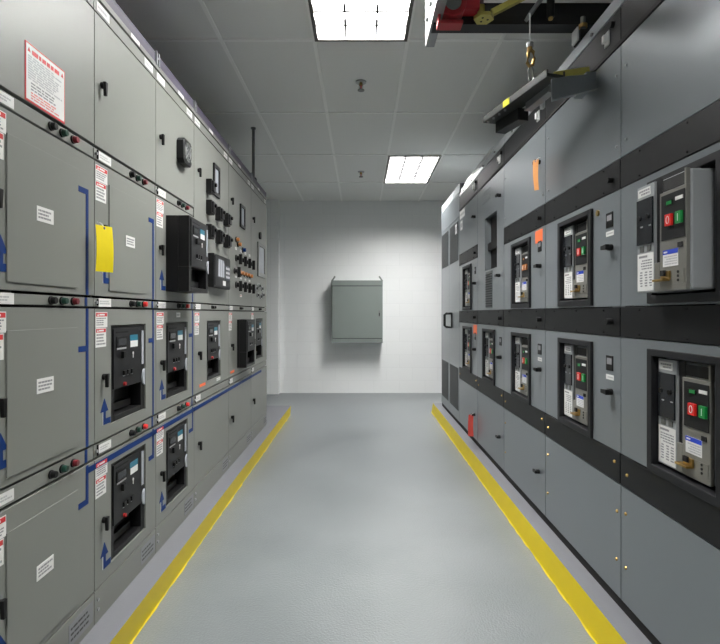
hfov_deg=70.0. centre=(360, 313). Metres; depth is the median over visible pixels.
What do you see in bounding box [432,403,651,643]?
floor marking
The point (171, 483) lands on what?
socket
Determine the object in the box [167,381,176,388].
socket
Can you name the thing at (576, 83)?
carriage
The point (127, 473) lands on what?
circuit breaker
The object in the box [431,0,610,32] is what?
breaker hoist
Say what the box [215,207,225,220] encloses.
switch
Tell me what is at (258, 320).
circuit breaker
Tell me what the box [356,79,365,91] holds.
sprinkler head
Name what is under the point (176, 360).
circuit breaker
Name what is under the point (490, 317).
tall cabinet
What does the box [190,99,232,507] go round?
tall cabinet
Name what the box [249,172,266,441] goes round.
tall cabinet
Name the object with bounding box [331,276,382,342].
enclosure
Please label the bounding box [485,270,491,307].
vent grille
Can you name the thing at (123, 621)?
floor marking
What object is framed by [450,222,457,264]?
vent grille
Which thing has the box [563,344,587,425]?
circuit breaker
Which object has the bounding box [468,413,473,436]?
tag
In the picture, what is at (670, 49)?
tall cabinet
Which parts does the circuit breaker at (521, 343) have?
plate, control panel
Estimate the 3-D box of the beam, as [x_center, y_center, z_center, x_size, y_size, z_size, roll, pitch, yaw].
[0.355,-1.592,2.400,0.059,0.386,0.600,0,0,0]
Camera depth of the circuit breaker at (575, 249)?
2.42 m
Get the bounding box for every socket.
[114,397,129,409]
[114,520,129,541]
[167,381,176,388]
[167,479,176,492]
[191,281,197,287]
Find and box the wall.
[265,199,445,393]
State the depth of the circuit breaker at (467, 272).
4.91 m
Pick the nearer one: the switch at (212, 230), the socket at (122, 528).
the socket at (122, 528)
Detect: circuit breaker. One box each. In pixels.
[111,324,144,421]
[111,445,144,559]
[166,215,208,292]
[166,322,186,397]
[166,419,186,505]
[207,321,219,379]
[237,319,254,367]
[256,318,261,358]
[464,269,469,305]
[464,329,469,366]
[485,332,492,378]
[515,245,527,302]
[515,337,527,395]
[563,219,587,298]
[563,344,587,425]
[637,167,714,292]
[658,358,714,486]
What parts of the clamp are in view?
plate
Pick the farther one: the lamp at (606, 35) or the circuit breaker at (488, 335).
the circuit breaker at (488, 335)
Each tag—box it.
[95,222,113,272]
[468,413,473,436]
[533,157,539,190]
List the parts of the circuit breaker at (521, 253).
plate, control panel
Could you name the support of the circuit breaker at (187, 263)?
attached to the tall cabinet at (174, 185)
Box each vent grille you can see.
[442,231,447,268]
[442,359,447,399]
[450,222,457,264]
[450,364,457,409]
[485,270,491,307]
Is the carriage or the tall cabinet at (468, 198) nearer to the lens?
the carriage
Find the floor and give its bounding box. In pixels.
[132,393,595,643]
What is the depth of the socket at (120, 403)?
2.21 m
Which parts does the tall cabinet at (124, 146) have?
handle, handle, handle, door, door, rail, panel, door, door, plate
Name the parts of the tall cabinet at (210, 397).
handle, door, door, rail, panel, door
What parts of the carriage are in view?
slide plate, mounting plate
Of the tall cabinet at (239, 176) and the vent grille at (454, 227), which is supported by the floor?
the tall cabinet at (239, 176)
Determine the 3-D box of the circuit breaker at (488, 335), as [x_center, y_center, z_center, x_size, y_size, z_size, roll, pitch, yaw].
[1.124,0.329,4.061,0.262,0.353,0.262,0,0,0]
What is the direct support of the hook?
hanging from the breaker hoist
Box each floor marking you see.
[79,406,290,643]
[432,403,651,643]
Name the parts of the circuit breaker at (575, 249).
plate, control panel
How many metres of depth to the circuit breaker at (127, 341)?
2.19 m
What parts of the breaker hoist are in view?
lifting arm, brace plate, guide post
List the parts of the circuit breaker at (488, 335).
plate, control panel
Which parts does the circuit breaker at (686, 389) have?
plate, control panel, corner post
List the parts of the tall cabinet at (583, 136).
breaker frame, breaker frame, door, door, panel, panel, head rail, handle, handle, door plate, door plate, knob, knob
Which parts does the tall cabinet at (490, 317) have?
breaker frame, panel, panel, door, head rail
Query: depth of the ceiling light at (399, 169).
6.40 m
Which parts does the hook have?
cord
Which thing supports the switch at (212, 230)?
attached to the tall cabinet at (210, 397)
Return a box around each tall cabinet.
[0,0,94,643]
[88,0,155,624]
[151,50,193,552]
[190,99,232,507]
[226,144,254,468]
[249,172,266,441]
[442,183,464,424]
[459,159,482,446]
[477,133,506,475]
[503,101,549,523]
[545,0,626,609]
[620,0,719,643]
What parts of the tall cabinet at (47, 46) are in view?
handle, handle, handle, plate, plate, plate, door, door, door, door, panel, rail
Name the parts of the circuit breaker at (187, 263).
moulding, plate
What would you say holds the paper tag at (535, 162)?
hanging from the tall cabinet at (524, 207)
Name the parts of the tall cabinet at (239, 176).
control knob, control knob, control knob, door, door, rail, panel, door, control knob, control knob, control knob, control knob, control knob, control knob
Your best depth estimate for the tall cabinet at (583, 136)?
2.23 m
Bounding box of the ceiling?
[115,0,612,200]
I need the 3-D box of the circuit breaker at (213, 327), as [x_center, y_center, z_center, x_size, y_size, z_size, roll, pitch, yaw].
[-1.106,0.240,3.434,0.271,0.382,0.321,0,0,0]
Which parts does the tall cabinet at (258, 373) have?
rail, door, door, door, panel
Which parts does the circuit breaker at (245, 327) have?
plate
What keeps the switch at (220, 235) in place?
attached to the tall cabinet at (210, 397)
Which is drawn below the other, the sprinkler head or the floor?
the floor
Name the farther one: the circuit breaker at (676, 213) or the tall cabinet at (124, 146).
the tall cabinet at (124, 146)
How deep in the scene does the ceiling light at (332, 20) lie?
3.19 m
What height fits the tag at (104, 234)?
0.183 m
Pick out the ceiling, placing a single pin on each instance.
(278, 76)
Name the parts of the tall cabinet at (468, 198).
breaker frame, breaker frame, panel, panel, door, door, head rail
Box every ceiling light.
[308,0,413,41]
[384,156,441,182]
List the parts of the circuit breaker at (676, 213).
plate, control panel, corner post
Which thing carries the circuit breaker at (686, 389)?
in the tall cabinet at (670, 49)
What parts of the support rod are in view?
rod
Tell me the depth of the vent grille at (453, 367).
5.52 m
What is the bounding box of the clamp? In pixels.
[572,16,589,47]
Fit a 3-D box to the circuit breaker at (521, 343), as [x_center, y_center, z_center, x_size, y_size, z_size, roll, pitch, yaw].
[1.124,0.329,3.249,0.262,0.353,0.262,0,0,0]
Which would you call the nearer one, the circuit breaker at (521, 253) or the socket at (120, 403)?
the socket at (120, 403)
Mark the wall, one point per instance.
(310, 243)
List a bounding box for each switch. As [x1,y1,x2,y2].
[206,179,217,194]
[206,200,217,214]
[206,224,217,238]
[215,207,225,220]
[215,230,225,243]
[223,213,232,226]
[223,235,232,247]
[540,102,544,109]
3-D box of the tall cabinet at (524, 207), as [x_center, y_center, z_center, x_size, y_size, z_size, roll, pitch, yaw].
[1.613,-0.060,3.206,1.284,2.420,0.812,0,0,0]
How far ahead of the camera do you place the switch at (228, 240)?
3.67 m
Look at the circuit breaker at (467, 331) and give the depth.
4.91 m
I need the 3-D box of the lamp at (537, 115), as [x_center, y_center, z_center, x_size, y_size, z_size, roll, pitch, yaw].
[0.995,-1.116,2.905,0.020,0.058,0.040,0,0,0]
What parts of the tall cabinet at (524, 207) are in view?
head rail, breaker frame, breaker frame, panel, panel, door, door, handle, handle, handle, door plate, door plate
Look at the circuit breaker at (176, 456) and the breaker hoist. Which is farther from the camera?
the circuit breaker at (176, 456)
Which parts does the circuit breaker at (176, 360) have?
plate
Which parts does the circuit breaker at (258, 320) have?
plate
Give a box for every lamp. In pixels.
[535,110,539,121]
[602,30,609,48]
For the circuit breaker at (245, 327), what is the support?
attached to the tall cabinet at (239, 176)
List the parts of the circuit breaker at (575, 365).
plate, control panel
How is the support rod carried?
on the tall cabinet at (258, 373)
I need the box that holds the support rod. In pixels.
[251,127,256,180]
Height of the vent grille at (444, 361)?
0.440 m
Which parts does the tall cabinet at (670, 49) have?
panel, panel, door, door, breaker frame, breaker frame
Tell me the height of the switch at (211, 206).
0.090 m
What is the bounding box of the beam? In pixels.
[425,0,446,46]
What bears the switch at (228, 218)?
attached to the tall cabinet at (210, 397)
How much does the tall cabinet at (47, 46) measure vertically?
2.410 m
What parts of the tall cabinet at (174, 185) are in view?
handle, handle, handle, handle, door, rail, door, panel, door, door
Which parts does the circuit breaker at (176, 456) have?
plate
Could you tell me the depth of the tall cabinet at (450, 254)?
5.71 m
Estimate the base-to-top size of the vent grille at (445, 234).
0.405 m
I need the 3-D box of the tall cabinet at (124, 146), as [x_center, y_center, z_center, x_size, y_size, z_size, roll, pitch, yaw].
[-1.595,-0.055,2.176,1.272,2.410,0.566,0,0,0]
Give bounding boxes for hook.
[526,13,535,81]
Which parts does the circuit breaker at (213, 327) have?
plate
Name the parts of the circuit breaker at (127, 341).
plate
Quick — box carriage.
[483,67,597,133]
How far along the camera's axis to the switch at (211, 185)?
3.25 m
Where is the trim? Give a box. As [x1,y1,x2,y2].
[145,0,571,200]
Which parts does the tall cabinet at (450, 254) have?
door, handle, head panel, head rail, door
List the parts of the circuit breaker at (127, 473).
plate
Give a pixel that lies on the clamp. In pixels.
(578, 34)
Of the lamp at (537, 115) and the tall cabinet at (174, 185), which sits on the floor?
the tall cabinet at (174, 185)

